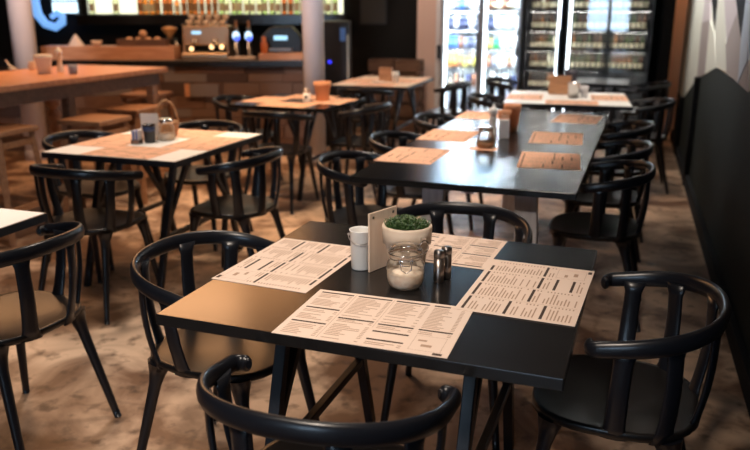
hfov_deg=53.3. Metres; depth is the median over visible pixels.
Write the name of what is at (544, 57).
bottle
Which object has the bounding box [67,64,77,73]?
tumbler
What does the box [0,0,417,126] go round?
wall
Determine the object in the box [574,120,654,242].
armchair
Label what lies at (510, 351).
dining table
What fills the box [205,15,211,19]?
coffee cup
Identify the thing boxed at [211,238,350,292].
placemat
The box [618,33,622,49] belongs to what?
bottle
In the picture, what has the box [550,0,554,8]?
bottle
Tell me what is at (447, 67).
shelf
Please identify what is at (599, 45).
bottle
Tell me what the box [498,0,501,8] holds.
bottle
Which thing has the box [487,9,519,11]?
shelf
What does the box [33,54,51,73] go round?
flower pot
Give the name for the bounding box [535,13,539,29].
bottle
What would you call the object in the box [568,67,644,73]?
shelf
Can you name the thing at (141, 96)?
bar stool
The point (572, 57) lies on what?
bottle
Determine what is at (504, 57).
carton
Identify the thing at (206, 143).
placemat
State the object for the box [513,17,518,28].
carton
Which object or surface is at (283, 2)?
bottle
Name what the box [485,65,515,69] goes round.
shelf
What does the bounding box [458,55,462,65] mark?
carton
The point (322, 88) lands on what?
flower pot
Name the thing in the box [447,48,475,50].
shelf
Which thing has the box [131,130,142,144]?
holder
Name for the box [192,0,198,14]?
bottle
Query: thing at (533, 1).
bottle
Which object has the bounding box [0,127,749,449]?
floor
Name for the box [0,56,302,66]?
countertop
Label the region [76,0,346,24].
shelf
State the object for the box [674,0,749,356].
wall
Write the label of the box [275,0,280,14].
bottle
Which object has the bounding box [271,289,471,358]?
placemat
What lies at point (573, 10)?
shelf
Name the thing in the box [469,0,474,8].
carton
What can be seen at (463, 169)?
dining table
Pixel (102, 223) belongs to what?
armchair
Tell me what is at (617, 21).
bottle
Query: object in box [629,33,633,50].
bottle
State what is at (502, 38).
carton
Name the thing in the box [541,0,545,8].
bottle
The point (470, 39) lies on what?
carton
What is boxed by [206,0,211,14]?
bottle
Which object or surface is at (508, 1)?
bottle
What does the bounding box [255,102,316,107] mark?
placemat
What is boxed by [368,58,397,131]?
chair
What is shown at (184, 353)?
armchair
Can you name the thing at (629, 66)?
bottle
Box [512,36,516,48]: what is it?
carton
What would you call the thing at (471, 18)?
carton
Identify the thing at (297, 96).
placemat
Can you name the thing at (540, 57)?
bottle
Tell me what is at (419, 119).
armchair
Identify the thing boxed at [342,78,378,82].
placemat
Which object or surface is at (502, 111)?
flower pot
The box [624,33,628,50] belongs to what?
bottle
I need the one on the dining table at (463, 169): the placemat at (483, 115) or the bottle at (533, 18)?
the placemat at (483, 115)
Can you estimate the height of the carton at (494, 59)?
0.120 m
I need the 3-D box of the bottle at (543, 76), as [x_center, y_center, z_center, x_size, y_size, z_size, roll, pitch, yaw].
[2.033,-1.756,9.025,0.048,0.198,0.047,0,16,0]
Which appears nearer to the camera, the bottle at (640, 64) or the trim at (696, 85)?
the trim at (696, 85)
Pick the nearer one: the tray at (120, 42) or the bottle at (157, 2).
the tray at (120, 42)
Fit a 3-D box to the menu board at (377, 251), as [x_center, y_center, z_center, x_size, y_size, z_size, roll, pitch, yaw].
[0.022,0.040,2.165,0.007,0.174,0.124,13,21,38]
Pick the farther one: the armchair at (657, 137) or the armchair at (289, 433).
the armchair at (657, 137)
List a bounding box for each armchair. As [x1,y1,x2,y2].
[0,221,120,449]
[29,164,157,324]
[42,130,153,270]
[130,230,319,449]
[159,120,253,250]
[188,146,285,267]
[196,354,460,449]
[212,94,282,180]
[242,110,319,214]
[316,150,401,225]
[324,102,391,202]
[337,88,393,152]
[369,131,453,234]
[380,201,532,449]
[411,112,483,230]
[425,81,471,131]
[467,93,505,110]
[485,77,528,109]
[532,271,730,449]
[539,87,595,112]
[548,160,655,332]
[561,139,653,270]
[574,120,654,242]
[610,98,675,193]
[620,81,671,154]
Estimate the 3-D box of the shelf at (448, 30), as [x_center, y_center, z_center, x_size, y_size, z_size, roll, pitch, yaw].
[1.147,-2.447,9.364,0.405,0.030,0.546,5,17,18]
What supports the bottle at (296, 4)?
on the shelf at (101, 6)
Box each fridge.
[440,0,481,124]
[478,0,524,107]
[520,0,566,111]
[560,0,655,134]
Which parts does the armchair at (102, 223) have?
leg, rail, seat, leg, leg, leg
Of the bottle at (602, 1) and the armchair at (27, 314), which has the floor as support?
the armchair at (27, 314)
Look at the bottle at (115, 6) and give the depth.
9.21 m
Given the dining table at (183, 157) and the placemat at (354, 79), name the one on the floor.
the dining table at (183, 157)
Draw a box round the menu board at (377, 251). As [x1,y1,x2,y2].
[368,205,396,272]
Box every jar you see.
[158,118,174,140]
[386,241,424,290]
[476,125,494,148]
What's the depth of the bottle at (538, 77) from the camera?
9.03 m
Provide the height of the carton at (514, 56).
0.150 m
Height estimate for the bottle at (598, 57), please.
0.198 m
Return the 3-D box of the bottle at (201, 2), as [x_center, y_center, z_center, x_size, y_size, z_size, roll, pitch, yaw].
[-2.130,-2.730,9.180,0.071,0.280,0.070,0,16,0]
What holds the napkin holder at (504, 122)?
on the dining table at (463, 169)
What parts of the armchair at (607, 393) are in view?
leg, seat, rail, leg, leg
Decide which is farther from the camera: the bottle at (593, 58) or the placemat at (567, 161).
the bottle at (593, 58)
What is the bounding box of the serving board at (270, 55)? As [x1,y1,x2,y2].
[258,52,302,59]
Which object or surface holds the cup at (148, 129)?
on the dining table at (183, 157)
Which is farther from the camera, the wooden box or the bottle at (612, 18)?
the bottle at (612, 18)
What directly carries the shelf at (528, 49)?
attached to the fridge at (561, 12)
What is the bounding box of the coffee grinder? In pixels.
[162,26,177,44]
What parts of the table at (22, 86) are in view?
leg, leg, leg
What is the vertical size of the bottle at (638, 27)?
0.198 m
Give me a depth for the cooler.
8.16 m
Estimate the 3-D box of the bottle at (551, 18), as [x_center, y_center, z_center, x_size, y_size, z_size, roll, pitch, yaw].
[2.082,-2.404,8.818,0.048,0.198,0.047,0,16,0]
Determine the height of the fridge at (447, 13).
2.040 m
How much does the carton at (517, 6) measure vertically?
0.150 m
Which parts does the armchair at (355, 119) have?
leg, leg, seat, rail, leg, leg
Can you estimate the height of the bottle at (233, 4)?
0.300 m
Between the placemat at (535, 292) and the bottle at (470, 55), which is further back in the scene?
the bottle at (470, 55)
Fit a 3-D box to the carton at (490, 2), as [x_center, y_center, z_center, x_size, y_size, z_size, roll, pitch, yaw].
[1.402,-2.675,9.033,0.055,0.140,0.057,5,17,18]
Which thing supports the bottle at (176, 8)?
on the shelf at (101, 6)
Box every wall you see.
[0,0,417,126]
[647,0,663,120]
[662,0,687,134]
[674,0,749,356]
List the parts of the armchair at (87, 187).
leg, rail, seat, leg, leg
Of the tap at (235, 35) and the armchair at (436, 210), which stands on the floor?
the armchair at (436, 210)
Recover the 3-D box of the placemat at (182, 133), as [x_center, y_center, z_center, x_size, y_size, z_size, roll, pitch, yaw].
[-1.155,-0.557,4.556,0.420,0.001,0.297,6,17,19]
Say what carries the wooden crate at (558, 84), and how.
on the dining table at (537, 104)
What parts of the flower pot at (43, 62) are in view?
pot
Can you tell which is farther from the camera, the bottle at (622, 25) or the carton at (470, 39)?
the carton at (470, 39)
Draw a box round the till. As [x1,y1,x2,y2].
[260,26,302,51]
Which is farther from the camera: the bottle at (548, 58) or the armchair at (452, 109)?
the bottle at (548, 58)
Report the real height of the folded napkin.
0.120 m
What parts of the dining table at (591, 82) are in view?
leg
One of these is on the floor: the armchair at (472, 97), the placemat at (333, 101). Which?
the armchair at (472, 97)
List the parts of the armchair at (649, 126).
leg, seat, rail, leg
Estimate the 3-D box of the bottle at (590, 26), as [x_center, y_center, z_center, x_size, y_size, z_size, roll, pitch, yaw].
[2.505,-2.362,8.672,0.048,0.198,0.047,0,16,0]
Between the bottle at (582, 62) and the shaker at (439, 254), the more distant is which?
the bottle at (582, 62)
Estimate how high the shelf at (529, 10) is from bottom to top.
0.030 m
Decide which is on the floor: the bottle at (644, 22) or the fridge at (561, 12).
the fridge at (561, 12)
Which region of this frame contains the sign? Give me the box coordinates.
[31,0,65,30]
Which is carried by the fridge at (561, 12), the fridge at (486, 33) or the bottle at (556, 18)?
the bottle at (556, 18)
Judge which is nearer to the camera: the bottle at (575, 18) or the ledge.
the ledge
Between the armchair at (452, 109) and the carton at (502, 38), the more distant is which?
the carton at (502, 38)
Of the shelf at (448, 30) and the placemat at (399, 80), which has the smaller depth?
the placemat at (399, 80)
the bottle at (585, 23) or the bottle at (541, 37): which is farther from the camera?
the bottle at (541, 37)
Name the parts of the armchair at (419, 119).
rail, leg, leg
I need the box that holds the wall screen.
[50,0,81,14]
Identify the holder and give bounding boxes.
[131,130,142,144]
[499,114,509,138]
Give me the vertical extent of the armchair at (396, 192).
0.766 m
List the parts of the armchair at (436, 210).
leg, leg, rail, leg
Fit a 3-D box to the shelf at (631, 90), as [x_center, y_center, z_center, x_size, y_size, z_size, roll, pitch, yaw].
[2.768,-1.639,9.013,0.885,0.030,0.546,5,17,18]
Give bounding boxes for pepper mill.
[55,47,63,71]
[488,104,497,138]
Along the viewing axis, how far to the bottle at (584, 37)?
8.75 m
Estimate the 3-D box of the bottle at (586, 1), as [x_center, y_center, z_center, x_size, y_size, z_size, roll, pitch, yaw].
[2.451,-2.590,8.630,0.048,0.198,0.047,0,16,0]
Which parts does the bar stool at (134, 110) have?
seat, leg, leg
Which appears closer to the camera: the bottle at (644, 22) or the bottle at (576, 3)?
the bottle at (644, 22)
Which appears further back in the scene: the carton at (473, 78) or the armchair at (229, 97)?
the carton at (473, 78)
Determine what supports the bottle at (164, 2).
on the shelf at (101, 6)
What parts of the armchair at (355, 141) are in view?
leg, leg, seat, rail, leg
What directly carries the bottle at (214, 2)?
on the shelf at (101, 6)
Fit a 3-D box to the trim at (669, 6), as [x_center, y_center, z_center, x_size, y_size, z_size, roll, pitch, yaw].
[3.325,-2.599,8.403,0.120,3.300,0.500,6,17,19]
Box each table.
[0,64,167,207]
[0,208,47,237]
[41,129,262,288]
[156,221,596,449]
[228,94,365,200]
[330,76,433,147]
[350,108,608,243]
[502,90,632,182]
[564,77,629,133]
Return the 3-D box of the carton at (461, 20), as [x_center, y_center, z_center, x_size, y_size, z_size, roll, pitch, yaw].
[1.066,-2.482,9.210,0.055,0.130,0.057,5,17,18]
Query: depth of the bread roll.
7.96 m
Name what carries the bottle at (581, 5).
on the fridge at (637, 77)
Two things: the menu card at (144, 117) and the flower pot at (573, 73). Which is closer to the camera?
the menu card at (144, 117)
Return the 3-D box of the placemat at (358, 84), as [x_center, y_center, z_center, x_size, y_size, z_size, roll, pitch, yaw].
[0.013,-1.417,7.544,0.420,0.001,0.297,5,17,17]
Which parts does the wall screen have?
pane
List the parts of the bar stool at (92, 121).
leg, seat, leg, leg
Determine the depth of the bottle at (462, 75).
9.36 m
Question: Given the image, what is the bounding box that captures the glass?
[580,85,588,97]
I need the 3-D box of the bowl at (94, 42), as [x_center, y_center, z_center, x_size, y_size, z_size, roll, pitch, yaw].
[-2.970,-1.940,7.974,0.120,0.055,0.118,0,16,0]
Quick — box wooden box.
[379,67,392,81]
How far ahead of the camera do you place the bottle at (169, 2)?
9.15 m
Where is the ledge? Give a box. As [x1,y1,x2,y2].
[40,45,180,59]
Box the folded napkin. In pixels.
[68,34,84,45]
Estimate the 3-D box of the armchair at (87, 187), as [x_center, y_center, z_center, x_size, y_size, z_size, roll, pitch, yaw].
[-1.698,-0.172,4.559,0.492,0.766,0.551,6,17,19]
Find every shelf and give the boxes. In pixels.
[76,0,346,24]
[445,99,474,106]
[446,66,474,68]
[447,29,476,31]
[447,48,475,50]
[448,9,478,11]
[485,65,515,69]
[486,29,518,31]
[486,47,516,50]
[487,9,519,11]
[524,84,542,90]
[525,66,554,70]
[526,47,555,51]
[527,29,556,31]
[528,9,558,11]
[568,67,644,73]
[569,48,646,53]
[571,29,648,32]
[572,9,650,11]
[589,87,642,93]
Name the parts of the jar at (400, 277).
glass lid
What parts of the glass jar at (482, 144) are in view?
lid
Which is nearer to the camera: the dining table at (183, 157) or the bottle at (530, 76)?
the dining table at (183, 157)
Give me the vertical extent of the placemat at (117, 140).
0.001 m
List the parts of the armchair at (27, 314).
leg, leg, seat, rail, leg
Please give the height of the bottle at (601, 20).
0.198 m
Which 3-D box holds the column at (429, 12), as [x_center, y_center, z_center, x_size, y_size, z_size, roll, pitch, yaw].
[0.682,-2.816,9.157,0.305,3.300,0.270,3,16,11]
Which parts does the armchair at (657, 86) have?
leg, seat, rail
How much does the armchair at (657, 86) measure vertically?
0.766 m
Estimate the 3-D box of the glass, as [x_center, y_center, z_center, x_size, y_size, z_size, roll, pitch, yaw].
[1.800,-1.149,6.433,0.072,0.100,0.071,0,16,0]
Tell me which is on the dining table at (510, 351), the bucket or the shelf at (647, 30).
the bucket
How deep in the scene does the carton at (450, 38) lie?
9.28 m
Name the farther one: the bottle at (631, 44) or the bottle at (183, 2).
the bottle at (183, 2)
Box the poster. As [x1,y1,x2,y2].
[360,0,386,23]
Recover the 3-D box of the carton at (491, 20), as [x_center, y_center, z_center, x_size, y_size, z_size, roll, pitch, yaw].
[1.413,-2.448,9.094,0.055,0.130,0.057,5,17,18]
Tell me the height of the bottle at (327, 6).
0.270 m
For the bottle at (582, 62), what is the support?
on the fridge at (637, 77)
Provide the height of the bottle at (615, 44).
0.198 m
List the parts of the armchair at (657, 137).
leg, seat, rail, leg, leg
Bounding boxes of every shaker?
[303,88,310,102]
[433,249,444,282]
[441,245,451,278]
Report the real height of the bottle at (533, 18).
0.198 m
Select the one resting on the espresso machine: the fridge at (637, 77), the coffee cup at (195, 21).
the coffee cup at (195, 21)
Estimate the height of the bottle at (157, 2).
0.300 m
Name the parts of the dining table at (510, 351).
leg, leg, leg, leg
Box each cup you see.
[142,123,154,142]
[186,20,192,25]
[188,15,194,19]
[194,20,200,25]
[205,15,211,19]
[211,20,217,25]
[222,15,228,19]
[392,71,398,81]
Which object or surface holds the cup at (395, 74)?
on the placemat at (399, 80)
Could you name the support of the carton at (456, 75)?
on the fridge at (447, 13)
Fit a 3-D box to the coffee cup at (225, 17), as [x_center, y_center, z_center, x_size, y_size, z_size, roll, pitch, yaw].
[-1.622,-2.255,8.113,0.076,0.058,0.076,0,16,0]
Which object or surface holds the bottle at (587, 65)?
on the fridge at (637, 77)
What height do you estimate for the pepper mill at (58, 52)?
0.197 m
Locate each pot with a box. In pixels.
[28,61,36,69]
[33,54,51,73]
[313,81,330,100]
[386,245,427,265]
[498,109,511,119]
[504,103,520,131]
[565,69,577,81]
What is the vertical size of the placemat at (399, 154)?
0.001 m
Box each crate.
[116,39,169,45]
[548,75,570,94]
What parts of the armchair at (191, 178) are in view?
leg, leg, seat, rail, leg, leg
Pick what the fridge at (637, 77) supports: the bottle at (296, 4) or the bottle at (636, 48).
the bottle at (636, 48)
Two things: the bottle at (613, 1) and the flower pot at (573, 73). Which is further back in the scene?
the bottle at (613, 1)
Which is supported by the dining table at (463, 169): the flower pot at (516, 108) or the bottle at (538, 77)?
the flower pot at (516, 108)
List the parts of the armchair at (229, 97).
rail, seat, leg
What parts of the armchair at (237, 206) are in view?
leg, leg, seat, rail, leg, leg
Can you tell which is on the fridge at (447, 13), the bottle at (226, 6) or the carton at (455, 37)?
the carton at (455, 37)
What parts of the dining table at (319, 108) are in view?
leg, leg, leg, leg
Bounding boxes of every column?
[6,0,47,160]
[301,0,326,165]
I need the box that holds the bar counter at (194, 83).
[0,56,304,150]
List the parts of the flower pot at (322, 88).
pot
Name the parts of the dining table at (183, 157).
leg, leg, leg, leg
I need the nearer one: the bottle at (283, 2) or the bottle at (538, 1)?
the bottle at (538, 1)
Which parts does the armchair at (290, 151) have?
leg, rail, seat, leg, leg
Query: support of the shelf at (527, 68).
attached to the fridge at (561, 12)
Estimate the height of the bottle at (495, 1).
0.198 m
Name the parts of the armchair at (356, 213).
rail, seat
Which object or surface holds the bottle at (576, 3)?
on the fridge at (637, 77)
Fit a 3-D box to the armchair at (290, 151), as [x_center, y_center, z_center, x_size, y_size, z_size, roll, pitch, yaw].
[-0.734,-0.524,5.782,0.551,0.766,0.492,6,17,21]
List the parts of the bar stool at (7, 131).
leg, seat, leg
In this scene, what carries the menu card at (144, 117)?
on the dining table at (183, 157)
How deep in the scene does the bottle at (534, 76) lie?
9.04 m
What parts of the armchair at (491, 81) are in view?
rail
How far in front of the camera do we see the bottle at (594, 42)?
8.70 m
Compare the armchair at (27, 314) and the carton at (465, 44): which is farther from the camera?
the carton at (465, 44)
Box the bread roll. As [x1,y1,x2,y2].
[139,30,146,36]
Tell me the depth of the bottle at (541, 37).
8.90 m
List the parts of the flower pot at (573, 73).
pot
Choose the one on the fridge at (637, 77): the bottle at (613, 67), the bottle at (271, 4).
the bottle at (613, 67)
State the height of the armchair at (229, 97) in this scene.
0.766 m
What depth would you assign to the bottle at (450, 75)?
9.41 m
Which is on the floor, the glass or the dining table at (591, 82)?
the dining table at (591, 82)
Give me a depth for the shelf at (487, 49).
9.04 m
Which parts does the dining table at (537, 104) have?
leg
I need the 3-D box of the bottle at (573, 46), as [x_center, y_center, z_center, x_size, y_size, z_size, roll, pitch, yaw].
[2.342,-2.165,8.799,0.048,0.198,0.047,0,16,0]
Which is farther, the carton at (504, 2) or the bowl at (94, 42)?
the carton at (504, 2)
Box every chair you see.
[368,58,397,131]
[394,59,423,133]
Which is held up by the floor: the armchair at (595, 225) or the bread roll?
the armchair at (595, 225)
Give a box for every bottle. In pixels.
[88,0,95,14]
[112,0,119,14]
[137,0,143,14]
[142,0,148,14]
[148,0,154,14]
[154,0,160,14]
[162,0,167,14]
[167,0,173,14]
[174,0,179,14]
[181,0,186,14]
[187,0,192,14]
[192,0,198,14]
[199,0,204,14]
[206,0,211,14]
[212,0,217,14]
[218,0,223,14]
[223,0,229,14]
[231,0,236,14]
[236,0,242,14]
[243,0,249,14]
[249,0,255,14]
[256,0,261,14]
[262,0,267,14]
[262,37,267,52]
[269,0,274,14]
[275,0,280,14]
[281,0,286,14]
[288,0,293,14]
[294,0,299,14]
[325,0,330,14]
[332,0,337,14]
[449,69,451,82]
[460,69,463,81]
[468,51,471,66]
[493,0,497,8]
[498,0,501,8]
[507,0,510,8]
[511,0,515,8]
[528,71,531,87]
[529,52,532,67]
[530,32,533,48]
[531,12,534,29]
[532,0,535,8]
[532,71,535,87]
[533,52,537,67]
[534,32,538,48]
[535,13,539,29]
[537,0,540,8]
[537,71,540,87]
[538,52,541,68]
[539,32,542,48]
[540,13,543,29]
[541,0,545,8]
[541,71,544,87]
[542,52,546,68]
[543,32,547,48]
[544,13,548,29]
[545,71,548,87]
[546,0,549,8]
[546,52,550,68]
[548,32,551,48]
[549,13,552,29]
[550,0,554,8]
[551,52,554,68]
[552,32,556,48]
[553,13,557,29]
[555,0,558,8]
[570,52,573,68]
[571,33,575,49]
[573,13,576,29]
[574,0,578,8]
[575,52,579,68]
[576,33,580,49]
[578,13,581,29]
[579,0,583,8]
[580,53,584,69]
[582,33,585,49]
[583,13,587,29]
[585,0,588,8]
[585,53,589,69]
[587,33,591,49]
[588,13,592,29]
[590,0,594,8]
[590,53,594,69]
[592,33,596,49]
[593,13,597,29]
[595,0,599,8]
[596,53,599,69]
[597,33,601,49]
[599,13,603,29]
[600,0,604,8]
[604,13,607,29]
[610,13,613,29]
[611,53,615,69]
[612,0,615,8]
[613,33,617,49]
[615,13,619,29]
[616,0,620,8]
[617,53,620,69]
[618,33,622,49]
[620,13,624,29]
[622,0,626,8]
[622,53,626,70]
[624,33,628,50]
[625,13,630,29]
[627,0,631,8]
[627,53,631,70]
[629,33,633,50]
[631,13,635,29]
[633,0,637,8]
[633,53,637,70]
[634,33,638,50]
[636,13,640,29]
[638,0,642,8]
[638,54,642,70]
[640,33,644,50]
[642,13,646,29]
[644,0,648,8]
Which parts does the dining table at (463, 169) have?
leg, leg, leg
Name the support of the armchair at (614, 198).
on the floor
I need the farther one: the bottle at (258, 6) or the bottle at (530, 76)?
the bottle at (258, 6)
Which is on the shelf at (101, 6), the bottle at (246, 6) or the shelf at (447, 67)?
the bottle at (246, 6)
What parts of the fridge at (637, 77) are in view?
door, handle, handle, door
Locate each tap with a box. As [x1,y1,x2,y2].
[232,21,239,55]
[245,21,251,55]
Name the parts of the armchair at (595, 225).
leg, seat, rail, leg, leg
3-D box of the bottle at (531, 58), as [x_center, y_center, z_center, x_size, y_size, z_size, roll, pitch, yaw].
[1.879,-1.987,8.996,0.048,0.198,0.047,0,16,0]
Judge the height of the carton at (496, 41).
0.110 m
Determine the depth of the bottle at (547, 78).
8.98 m
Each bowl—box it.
[91,40,101,45]
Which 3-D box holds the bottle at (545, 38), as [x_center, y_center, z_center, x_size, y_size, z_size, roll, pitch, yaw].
[2.032,-2.193,8.896,0.048,0.198,0.047,0,16,0]
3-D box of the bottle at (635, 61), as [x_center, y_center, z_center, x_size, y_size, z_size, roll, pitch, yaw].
[3.008,-1.883,8.633,0.048,0.198,0.047,0,16,0]
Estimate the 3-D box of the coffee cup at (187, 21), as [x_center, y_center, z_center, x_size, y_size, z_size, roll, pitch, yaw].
[-2.020,-2.198,8.129,0.076,0.058,0.076,0,16,0]
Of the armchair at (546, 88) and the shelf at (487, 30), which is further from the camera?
the shelf at (487, 30)
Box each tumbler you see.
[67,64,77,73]
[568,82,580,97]
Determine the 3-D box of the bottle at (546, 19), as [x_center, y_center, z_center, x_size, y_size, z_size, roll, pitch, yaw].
[2.031,-2.408,8.831,0.048,0.198,0.047,0,16,0]
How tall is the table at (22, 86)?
1.000 m
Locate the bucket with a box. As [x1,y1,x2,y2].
[347,226,367,270]
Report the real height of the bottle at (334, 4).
0.300 m
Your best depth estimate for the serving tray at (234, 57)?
7.92 m
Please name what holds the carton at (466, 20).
on the fridge at (447, 13)
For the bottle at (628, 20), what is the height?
0.198 m
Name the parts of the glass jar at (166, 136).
lid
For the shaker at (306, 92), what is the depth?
6.07 m
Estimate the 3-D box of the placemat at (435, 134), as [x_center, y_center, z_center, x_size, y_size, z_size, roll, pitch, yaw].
[0.445,-0.540,4.496,0.297,0.001,0.420,6,17,19]
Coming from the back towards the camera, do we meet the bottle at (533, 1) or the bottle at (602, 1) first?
the bottle at (533, 1)
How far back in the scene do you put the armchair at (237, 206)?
3.92 m
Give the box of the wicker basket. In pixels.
[155,99,178,135]
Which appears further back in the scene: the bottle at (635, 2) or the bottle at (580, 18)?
the bottle at (580, 18)
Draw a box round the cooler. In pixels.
[324,20,351,145]
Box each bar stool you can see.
[0,123,52,246]
[57,113,143,212]
[97,103,168,204]
[119,90,181,173]
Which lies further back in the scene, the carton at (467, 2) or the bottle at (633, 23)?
the carton at (467, 2)
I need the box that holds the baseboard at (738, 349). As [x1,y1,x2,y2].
[670,129,749,417]
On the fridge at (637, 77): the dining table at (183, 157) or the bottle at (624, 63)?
the bottle at (624, 63)
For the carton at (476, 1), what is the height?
0.150 m
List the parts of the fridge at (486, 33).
handle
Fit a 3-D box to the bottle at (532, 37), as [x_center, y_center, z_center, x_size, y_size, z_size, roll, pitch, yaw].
[1.883,-2.207,8.945,0.048,0.198,0.047,0,16,0]
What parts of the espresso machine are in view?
cup rail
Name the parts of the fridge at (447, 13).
handle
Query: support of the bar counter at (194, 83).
on the floor
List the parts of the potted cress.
ring handle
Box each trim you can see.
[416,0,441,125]
[652,0,675,142]
[674,97,683,153]
[682,77,699,185]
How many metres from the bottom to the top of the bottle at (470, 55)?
0.198 m
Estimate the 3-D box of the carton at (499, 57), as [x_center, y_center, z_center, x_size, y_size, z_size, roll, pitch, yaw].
[1.526,-2.015,9.178,0.053,0.150,0.055,5,17,18]
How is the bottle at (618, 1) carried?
on the fridge at (637, 77)
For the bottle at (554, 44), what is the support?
on the fridge at (561, 12)
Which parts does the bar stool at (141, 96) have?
leg, seat, leg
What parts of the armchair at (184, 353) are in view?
leg, rail, leg, seat, leg, leg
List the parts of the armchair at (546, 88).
rail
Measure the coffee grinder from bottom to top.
0.330 m
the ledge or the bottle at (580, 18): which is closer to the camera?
the ledge
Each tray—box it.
[131,139,142,144]
[227,56,255,59]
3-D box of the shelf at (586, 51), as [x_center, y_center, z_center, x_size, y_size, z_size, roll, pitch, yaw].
[2.768,-2.076,8.887,0.885,0.030,0.546,5,17,18]
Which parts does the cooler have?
handle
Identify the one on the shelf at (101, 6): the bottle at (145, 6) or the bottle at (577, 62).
the bottle at (145, 6)
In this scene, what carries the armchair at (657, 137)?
on the floor
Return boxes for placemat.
[72,134,143,147]
[82,145,180,158]
[162,136,245,150]
[175,129,225,138]
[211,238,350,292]
[239,96,291,102]
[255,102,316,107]
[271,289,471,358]
[287,94,338,98]
[307,98,357,104]
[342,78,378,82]
[353,83,398,86]
[373,147,450,164]
[392,79,424,82]
[417,129,478,141]
[425,233,506,269]
[454,259,594,326]
[455,111,498,119]
[506,94,542,99]
[517,151,580,169]
[528,132,582,144]
[545,100,598,104]
[550,114,602,123]
[591,95,628,100]
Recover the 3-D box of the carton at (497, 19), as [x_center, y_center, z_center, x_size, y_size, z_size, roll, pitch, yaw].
[1.484,-2.451,9.068,0.053,0.150,0.055,5,17,18]
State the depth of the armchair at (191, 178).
4.97 m
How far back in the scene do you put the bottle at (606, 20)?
8.62 m
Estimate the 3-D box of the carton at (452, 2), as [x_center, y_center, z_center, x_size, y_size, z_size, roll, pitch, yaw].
[0.948,-2.724,9.182,0.053,0.150,0.055,5,17,18]
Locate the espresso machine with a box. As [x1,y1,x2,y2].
[182,23,233,58]
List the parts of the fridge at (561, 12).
handle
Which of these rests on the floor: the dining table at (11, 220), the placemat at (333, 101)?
the dining table at (11, 220)
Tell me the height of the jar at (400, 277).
0.121 m
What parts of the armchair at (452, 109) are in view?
seat, rail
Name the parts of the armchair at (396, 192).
leg, rail, seat, leg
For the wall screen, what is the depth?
9.30 m
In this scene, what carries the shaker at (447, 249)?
on the dining table at (510, 351)
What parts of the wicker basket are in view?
arched handle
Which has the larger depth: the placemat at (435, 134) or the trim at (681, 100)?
the trim at (681, 100)
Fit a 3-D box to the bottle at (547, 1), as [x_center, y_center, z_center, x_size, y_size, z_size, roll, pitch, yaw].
[2.034,-2.632,8.777,0.048,0.198,0.047,0,16,0]
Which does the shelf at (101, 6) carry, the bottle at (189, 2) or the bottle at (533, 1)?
the bottle at (189, 2)
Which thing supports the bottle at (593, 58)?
on the fridge at (637, 77)
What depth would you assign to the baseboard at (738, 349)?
4.06 m
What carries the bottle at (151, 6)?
on the shelf at (101, 6)
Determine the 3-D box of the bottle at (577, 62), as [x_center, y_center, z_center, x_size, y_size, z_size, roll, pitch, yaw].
[2.397,-1.943,8.842,0.048,0.198,0.047,0,16,0]
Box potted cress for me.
[382,214,431,265]
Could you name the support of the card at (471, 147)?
on the dining table at (463, 169)
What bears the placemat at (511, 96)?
on the dining table at (537, 104)
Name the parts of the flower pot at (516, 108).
pot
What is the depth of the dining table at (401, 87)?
7.72 m
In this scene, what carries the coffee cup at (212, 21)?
on the espresso machine
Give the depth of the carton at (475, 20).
9.13 m
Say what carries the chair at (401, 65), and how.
on the floor
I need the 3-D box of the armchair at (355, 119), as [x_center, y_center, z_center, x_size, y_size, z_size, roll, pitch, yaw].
[-0.100,-0.994,7.416,0.551,0.766,0.492,5,17,16]
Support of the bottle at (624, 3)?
on the fridge at (637, 77)
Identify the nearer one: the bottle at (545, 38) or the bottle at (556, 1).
the bottle at (556, 1)
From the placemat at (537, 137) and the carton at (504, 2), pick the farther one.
the carton at (504, 2)
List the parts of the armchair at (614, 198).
leg, seat, rail, leg, leg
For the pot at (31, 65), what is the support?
on the table at (22, 86)
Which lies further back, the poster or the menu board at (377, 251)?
the poster
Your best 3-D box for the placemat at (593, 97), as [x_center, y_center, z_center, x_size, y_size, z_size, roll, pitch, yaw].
[2.004,-1.089,6.400,0.297,0.001,0.420,4,17,14]
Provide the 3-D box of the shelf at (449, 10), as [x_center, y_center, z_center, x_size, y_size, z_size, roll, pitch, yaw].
[1.147,-2.668,9.300,0.405,0.030,0.546,5,17,18]
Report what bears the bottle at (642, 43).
on the fridge at (637, 77)
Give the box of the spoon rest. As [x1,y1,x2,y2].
[5,60,17,70]
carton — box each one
[448,35,452,47]
[448,53,452,65]
[449,0,454,8]
[449,18,453,28]
[453,35,458,47]
[453,53,457,65]
[454,16,458,28]
[454,73,458,82]
[455,0,458,8]
[458,36,463,47]
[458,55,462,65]
[459,0,464,8]
[459,18,463,28]
[462,56,467,66]
[463,38,467,47]
[464,18,468,28]
[465,0,469,8]
[465,74,470,80]
[468,37,473,47]
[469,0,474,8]
[469,16,473,28]
[471,74,475,85]
[474,19,477,28]
[475,0,478,8]
[486,55,491,66]
[487,38,492,47]
[488,0,493,8]
[488,18,493,28]
[492,57,496,66]
[493,39,498,47]
[495,17,499,28]
[497,55,501,66]
[500,36,505,48]
[502,0,506,8]
[502,55,506,66]
[507,56,511,67]
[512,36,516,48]
[512,55,515,67]
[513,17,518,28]
[515,0,519,8]
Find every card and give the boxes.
[140,113,159,139]
[469,146,497,150]
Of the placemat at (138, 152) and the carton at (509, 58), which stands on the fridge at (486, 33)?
the carton at (509, 58)
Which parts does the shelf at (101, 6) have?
light panel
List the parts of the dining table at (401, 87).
leg, leg, leg, leg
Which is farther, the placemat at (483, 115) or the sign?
the sign
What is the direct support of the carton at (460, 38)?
on the fridge at (447, 13)

